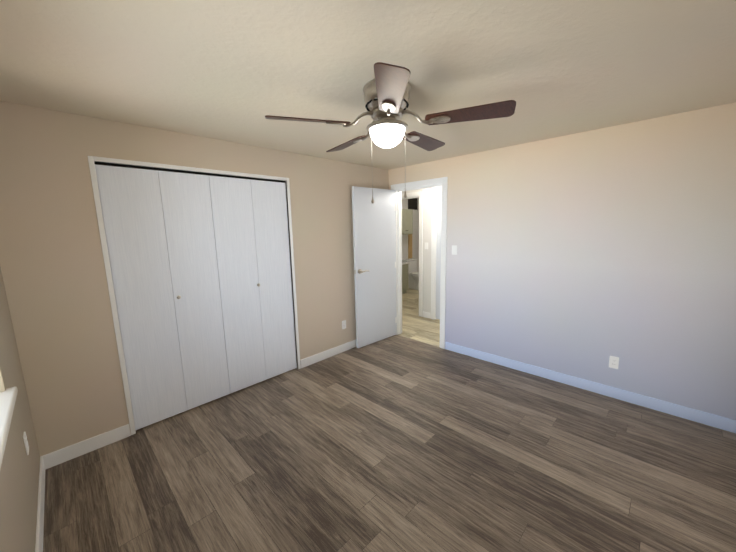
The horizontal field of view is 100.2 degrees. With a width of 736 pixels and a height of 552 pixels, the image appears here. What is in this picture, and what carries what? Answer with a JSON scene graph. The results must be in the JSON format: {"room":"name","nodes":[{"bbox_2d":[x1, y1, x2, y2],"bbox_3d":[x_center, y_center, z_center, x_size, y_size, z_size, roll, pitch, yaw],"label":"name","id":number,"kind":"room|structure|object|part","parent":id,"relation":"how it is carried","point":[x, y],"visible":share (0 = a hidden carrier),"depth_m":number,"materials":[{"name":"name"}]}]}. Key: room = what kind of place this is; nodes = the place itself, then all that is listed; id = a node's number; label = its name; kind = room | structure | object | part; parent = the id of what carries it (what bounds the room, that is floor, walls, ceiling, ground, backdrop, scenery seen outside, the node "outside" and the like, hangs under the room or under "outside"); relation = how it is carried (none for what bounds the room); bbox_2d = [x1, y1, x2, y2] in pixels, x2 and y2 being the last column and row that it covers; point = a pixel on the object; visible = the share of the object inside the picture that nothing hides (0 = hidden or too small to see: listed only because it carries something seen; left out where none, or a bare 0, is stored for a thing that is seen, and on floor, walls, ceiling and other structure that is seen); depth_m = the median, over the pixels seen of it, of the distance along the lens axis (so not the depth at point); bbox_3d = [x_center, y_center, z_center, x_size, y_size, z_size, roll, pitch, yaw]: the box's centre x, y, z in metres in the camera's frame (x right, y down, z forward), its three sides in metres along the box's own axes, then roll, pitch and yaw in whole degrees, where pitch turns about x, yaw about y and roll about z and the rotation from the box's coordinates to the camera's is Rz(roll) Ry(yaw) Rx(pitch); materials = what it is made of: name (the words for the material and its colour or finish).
{"room":"bedroom","nodes":[
{"label":"bedroom","id":0,"kind":"room"},
{"bbox_2d":[0,370,4,391],"bbox_3d":[-1.844,-0.040,1.314,0.004,1.235,0.219,7,12,44],"label":"wall","id":1,"kind":"structure","parent":0,"point":[2,388],"depth_m":1.48,"materials":[{"name":"paint"}]},
{"bbox_2d":[0,267,39,551],"bbox_3d":[-1.913,0.237,1.377,3.200,2.440,0.300,7,12,44],"label":"wall","id":2,"kind":"structure","parent":0,"point":[12,376],"depth_m":1.56,"materials":[{"name":"beige paint"}]},
{"bbox_2d":[0,387,17,468],"bbox_3d":[-1.289,0.659,0.876,1.615,0.035,0.305,7,12,44],"label":"window sill","id":3,"kind":"structure","parent":2,"relation":"on","point":[8,396],"depth_m":1.31,"materials":[{"name":"white"}]},
{"bbox_2d":[23,432,28,454],"bbox_3d":[-1.923,0.941,1.733,0.070,0.115,0.009,7,12,44],"label":"electrical outlet plate","id":4,"kind":"object","parent":2,"relation":"attached to","point":[26,442],"visible":1,"depth_m":1.72,"materials":[{"name":"white plastic"}]},
{"bbox_2d":[35,457,44,551],"bbox_3d":[-1.006,1.471,0.916,3.537,0.105,0.013,7,12,44],"label":"baseboard","id":5,"kind":"structure","parent":2,"relation":"attached to","point":[40,522],"depth_m":1.75,"materials":[{"name":"white wood"}]},
{"bbox_2d":[0,101,388,455],"bbox_3d":[-1.141,-0.069,3.222,0.120,2.440,4.050,7,12,44],"label":"wall","id":6,"kind":"structure","parent":0,"point":[52,266],"depth_m":2.23,"materials":[{"name":"beige paint"}]},
{"bbox_2d":[40,424,130,469],"bbox_3d":[-2.102,1.276,2.318,0.013,0.105,0.495,7,12,44],"label":"baseboard","id":7,"kind":"structure","parent":6,"relation":"attached to","point":[65,454],"depth_m":2.30,"materials":[{"name":"white wood"}]},
{"bbox_2d":[88,156,300,434],"bbox_3d":[-1.430,0.117,2.945,0.126,2.172,1.614,7,12,44],"label":"trim","id":8,"kind":"structure","parent":6,"relation":"attached to","point":[147,165],"depth_m":2.45,"materials":[{"name":"white wood"}]},
{"bbox_2d":[95,164,296,429],"bbox_3d":[-1.400,0.139,2.917,0.065,2.105,1.542,7,12,44],"label":"bifold closet door","id":9,"kind":"structure","parent":6,"relation":"in","point":[201,272],"depth_m":2.77,"materials":[{"name":"white wood"}]},
{"bbox_2d":[300,339,355,367],"bbox_3d":[-0.221,0.938,4.204,0.013,0.105,1.635,7,12,44],"label":"baseboard","id":10,"kind":"structure","parent":6,"relation":"attached to","point":[315,358],"depth_m":3.90,"materials":[{"name":"white wood"}]},
{"bbox_2d":[342,320,345,328],"bbox_3d":[-0.315,0.645,4.071,0.009,0.115,0.070,7,12,44],"label":"outlet","id":11,"kind":"object","parent":6,"relation":"attached to","point":[344,324],"visible":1,"depth_m":4.07,"materials":[{"name":"white plastic"}]},
{"bbox_2d":[0,0,735,169],"bbox_3d":[0.729,-1.486,3.786,5.840,0.100,7.820,7,12,44],"label":"ceiling","id":12,"kind":"structure","parent":0,"point":[236,71],"depth_m":1.55,"materials":[{"name":"white paint"}]},
{"bbox_2d":[265,62,515,203],"bbox_3d":[0.128,-0.790,1.909,1.350,0.666,1.333,7,12,44],"label":"fan","id":13,"kind":"object","parent":12,"relation":"hanging from","point":[386,90],"visible":1,"depth_m":1.74,"materials":[{"name":"brown wood"}]},
{"bbox_3d":[-0.338,-0.874,1.729,0.318,0.038,0.448,7,12,44],"label":"blade","id":14,"kind":"part","parent":13,"relation":"part of","materials":[{"name":"brown wood"}]},
{"bbox_3d":[-0.141,-0.959,2.242,0.473,0.038,0.204,7,12,44],"label":"blade","id":15,"kind":"part","parent":13,"relation":"part of","materials":[{"name":"brown wood"}]},
{"bbox_3d":[0.101,-0.831,1.387,0.386,0.038,0.406,7,12,44],"label":"blade","id":16,"kind":"part","parent":13,"relation":"part of","materials":[{"name":"brown wood"}]},
{"bbox_3d":[0.396,-0.968,2.222,0.170,0.038,0.474,7,12,44],"label":"blade","id":17,"kind":"part","parent":13,"relation":"part of","materials":[{"name":"brown wood"}]},
{"bbox_3d":[0.560,-0.890,1.697,0.458,0.038,0.290,7,12,44],"label":"blade","id":18,"kind":"part","parent":13,"relation":"part of","materials":[{"name":"brown wood"}]},
{"bbox_2d":[43,288,735,551],"bbox_3d":[0.786,1.023,4.178,5.840,0.100,7.820,7,12,44],"label":"floor","id":19,"kind":"structure","parent":0,"point":[395,443],"depth_m":2.08,"materials":[{"name":"brown wood"}]},
{"bbox_2d":[402,262,409,293],"bbox_3d":[0.405,0.058,7.295,0.538,0.860,1.225,7,12,44],"label":"bathroom vanity","id":20,"kind":"object","parent":19,"relation":"on","point":[404,276],"visible":0.23,"depth_m":7.44,"materials":[{"name":"beige wood"}]},
{"bbox_2d":[402,258,418,289],"bbox_3d":[1.274,-0.041,8.073,0.678,0.775,0.460,7,12,44],"label":"toilet","id":21,"kind":"object","parent":19,"relation":"on","point":[413,278],"visible":0.67,"depth_m":8.08,"materials":[{"name":"white ceramic"}]},
{"bbox_2d":[402,198,418,271],"bbox_3d":[0.548,-0.825,7.803,0.120,2.440,2.600,7,12,44],"label":"wall","id":22,"kind":"structure","parent":0,"point":[415,244],"depth_m":8.39,"materials":[{"name":"white paint"}]},
{"bbox_2d":[402,209,412,234],"bbox_3d":[0.862,-1.358,7.735,0.316,0.620,0.520,7,12,44],"label":"upper cabinet","id":23,"kind":"object","parent":22,"relation":"attached to","point":[407,221],"visible":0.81,"depth_m":7.66,"materials":[{"name":"beige wood"}]},
{"bbox_2d":[408,234,411,258],"bbox_3d":[1.135,-1.123,8.260,0.018,1.300,0.160,7,12,44],"label":"board","id":24,"kind":"object","parent":22,"relation":"attached to","point":[409,245],"visible":0.43,"depth_m":8.29,"materials":[{"name":"brown wood"}]},
{"bbox_2d":[408,198,416,209],"bbox_3d":[1.195,-1.956,8.221,0.004,0.356,0.420,7,12,44],"label":"air vent","id":25,"kind":"object","parent":22,"relation":"attached to","point":[412,203],"visible":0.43,"depth_m":8.23,"materials":[{"name":"grey metal"}]},
{"bbox_2d":[401,187,435,317],"bbox_3d":[0.785,-0.499,5.687,1.120,2.440,0.120,7,12,44],"label":"wall","id":26,"kind":"structure","parent":0,"point":[427,231],"depth_m":5.37,"materials":[{"name":"white paint"}]},
{"bbox_2d":[402,191,422,316],"bbox_3d":[0.677,-0.406,5.811,0.934,2.222,0.152,7,12,44],"label":"door frame","id":27,"kind":"structure","parent":26,"relation":"attached to","point":[411,195],"depth_m":5.44,"materials":[{"name":"white wood"}]},
{"bbox_2d":[423,311,429,317],"bbox_3d":[1.054,0.700,5.539,0.160,0.105,0.013,7,12,44],"label":"baseboard","id":28,"kind":"structure","parent":26,"relation":"attached to","point":[426,314],"depth_m":5.53,"materials":[{"name":"white wood"}]},
{"bbox_2d":[388,102,735,419],"bbox_3d":[1.165,-0.222,3.862,5.090,2.440,0.120,7,12,44],"label":"wall","id":29,"kind":"structure","parent":0,"point":[586,255],"depth_m":2.78,"materials":[{"name":"beige paint"}]},
{"bbox_2d":[352,186,396,347],"bbox_3d":[0.131,-0.117,4.264,0.786,2.130,0.132,-9,12,-42],"label":"door leaf","id":30,"kind":"structure","parent":29,"relation":"in","point":[374,240],"depth_m":4.23,"materials":[{"name":"white wood"}]},
{"bbox_2d":[391,177,447,348],"bbox_3d":[0.727,-0.172,4.311,0.904,2.222,0.156,7,12,44],"label":"door frame","id":31,"kind":"structure","parent":29,"relation":"attached to","point":[428,183],"depth_m":4.11,"materials":[{"name":"white wood"}]},
{"bbox_2d":[452,245,456,254],"bbox_3d":[1.076,-0.324,3.839,0.070,0.115,0.010,7,12,44],"label":"light switch","id":32,"kind":"object","parent":29,"relation":"attached to","point":[454,249],"visible":1,"depth_m":3.83,"materials":[{"name":"white plastic"}]},
{"bbox_2d":[445,342,735,432],"bbox_3d":[1.954,1.044,3.207,2.580,0.105,0.013,7,12,44],"label":"baseboard","id":33,"kind":"structure","parent":29,"relation":"attached to","point":[706,418],"depth_m":2.89,"materials":[{"name":"white wood"}]},
{"bbox_2d":[609,356,618,368],"bbox_3d":[2.274,0.800,2.846,0.070,0.115,0.009,7,12,44],"label":"electrical outlet plate","id":34,"kind":"object","parent":29,"relation":"attached to","point":[614,362],"visible":1,"depth_m":2.84,"materials":[{"name":"white plastic"}]},
{"bbox_3d":[1.438,-1.478,4.860,0.780,0.280,0.120,7,12,44],"label":"wall","id":35,"kind":"structure","parent":0,"visible":0},
{"bbox_2d":[431,189,441,318],"bbox_3d":[1.465,-0.304,5.043,0.904,2.222,0.152,7,12,44],"label":"door frame","id":36,"kind":"structure","parent":35,"relation":"attached to","point":[435,193],"depth_m":5.26,"materials":[{"name":"white wood"}]},
{"bbox_2d":[436,195,441,319],"bbox_3d":[1.443,-0.263,5.024,0.738,2.124,0.043,7,12,44],"label":"door leaf","id":37,"kind":"structure","parent":35,"relation":"in","point":[438,250],"depth_m":5.24,"materials":[{"name":"white wood"}]}
]}

